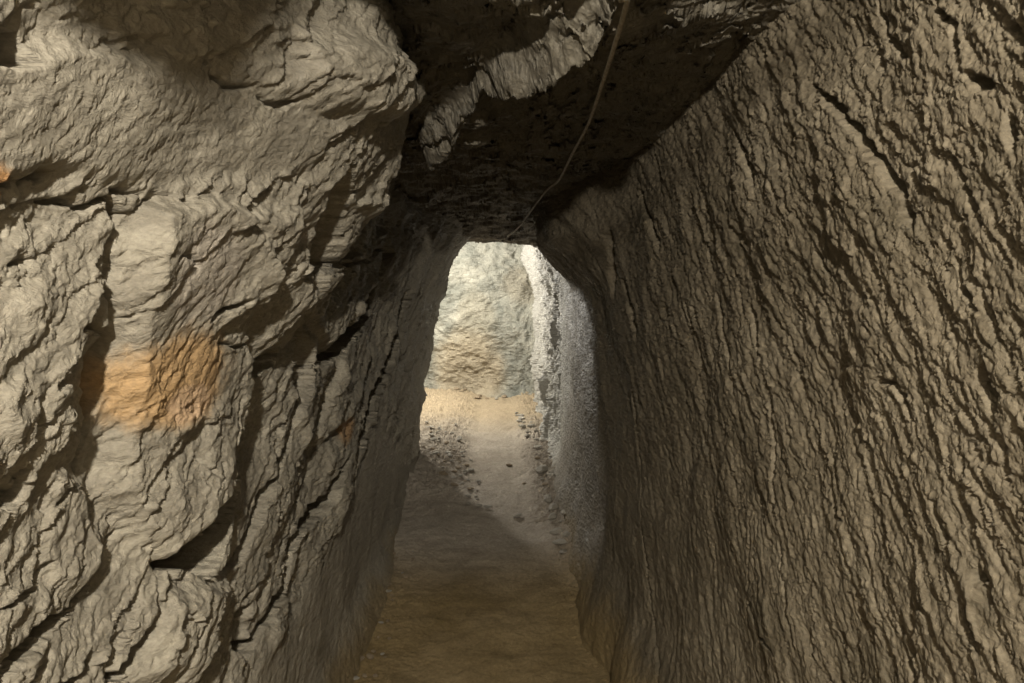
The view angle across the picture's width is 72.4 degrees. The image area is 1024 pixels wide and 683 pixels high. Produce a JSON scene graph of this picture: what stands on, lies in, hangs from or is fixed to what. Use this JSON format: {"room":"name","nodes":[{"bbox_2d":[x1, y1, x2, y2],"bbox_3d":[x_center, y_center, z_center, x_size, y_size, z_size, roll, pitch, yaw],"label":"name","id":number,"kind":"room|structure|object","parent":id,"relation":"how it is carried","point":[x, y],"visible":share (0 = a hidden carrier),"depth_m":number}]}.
{"room":"underground passage","nodes":[
{"label":"underground passage","id":0,"kind":"room"},
{"bbox_2d":[0,0,469,682],"bbox_3d":[-1.557,0.313,1.169,3.290,2.630,10.404,0,3,-2],"label":"wall","id":1,"kind":"structure","parent":0,"point":[220,300],"depth_m":1.26},
{"bbox_2d":[424,242,535,397],"bbox_3d":[-1.565,-0.058,9.415,4.069,2.630,0.556,1,3,14],"label":"wall","id":2,"kind":"structure","parent":0,"point":[484,338],"depth_m":9.30},
{"bbox_2d":[354,387,610,682],"bbox_3d":[-1.278,1.091,3.307,4.050,0.570,14.586,0,3,-2],"label":"floor","id":3,"kind":"structure","parent":0,"point":[488,596],"depth_m":3.94},
{"bbox_2d":[366,653,373,658],"bbox_3d":[-0.606,1.346,2.992,0.036,0.018,0.030,2,3,33],"label":"rock","id":4,"kind":"object","parent":3,"relation":"on","point":[369,656],"visible":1,"depth_m":2.98},
{"bbox_2d":[536,465,547,473],"bbox_3d":[0.233,1.012,5.527,0.085,0.068,0.106,2,3,39],"label":"rock","id":5,"kind":"object","parent":3,"relation":"on","point":[541,469],"visible":1,"depth_m":5.50},
{"bbox_2d":[544,495,552,501],"bbox_3d":[0.252,1.097,4.882,0.061,0.046,0.096,0,3,0],"label":"rock","id":6,"kind":"object","parent":3,"relation":"on","point":[547,498],"visible":1,"depth_m":4.86},
{"bbox_2d":[548,513,556,519],"bbox_3d":[0.266,1.149,4.597,0.077,0.047,0.052,-1,3,-19],"label":"rock","id":7,"kind":"object","parent":3,"relation":"on","point":[552,516],"visible":1,"depth_m":4.58},
{"bbox_2d":[549,503,558,510],"bbox_3d":[0.279,1.110,4.687,0.080,0.049,0.074,-1,3,-22],"label":"rock","id":8,"kind":"object","parent":3,"relation":"on","point":[553,506],"visible":1,"depth_m":4.67},
{"bbox_2d":[549,527,562,533],"bbox_3d":[0.278,1.179,4.361,0.082,0.036,0.068,-1,3,-15],"label":"rock","id":9,"kind":"object","parent":3,"relation":"on","point":[555,530],"visible":0.99,"depth_m":4.34},
{"bbox_2d":[552,539,566,544],"bbox_3d":[0.280,1.191,4.165,0.077,0.030,0.082,-1,3,-17],"label":"rock","id":10,"kind":"object","parent":3,"relation":"on","point":[557,541],"visible":1,"depth_m":4.15},
{"bbox_2d":[562,531,569,536],"bbox_3d":[0.326,1.165,4.245,0.058,0.025,0.040,-3,4,-45],"label":"rock","id":11,"kind":"object","parent":3,"relation":"on","point":[566,533],"visible":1,"depth_m":4.23},
{"bbox_2d":[389,0,799,246],"bbox_3d":[-0.066,-0.777,1.268,1.950,0.444,10.629,0,3,-2],"label":"ceiling","id":12,"kind":"structure","parent":0,"point":[512,86],"depth_m":2.08},
{"bbox_2d":[507,0,629,236],"bbox_3d":[0.145,-0.697,2.733,0.114,0.180,5.915,0,3,-2],"label":"cable","id":13,"kind":"object","parent":12,"relation":"hanging from","point":[626,2],"visible":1,"depth_m":1.57},
{"bbox_2d":[520,0,1023,682],"bbox_3d":[0.422,0.254,2.478,0.521,2.630,12.900,0,3,-2],"label":"wall","id":14,"kind":"structure","parent":0,"point":[777,359],"depth_m":1.44}
]}

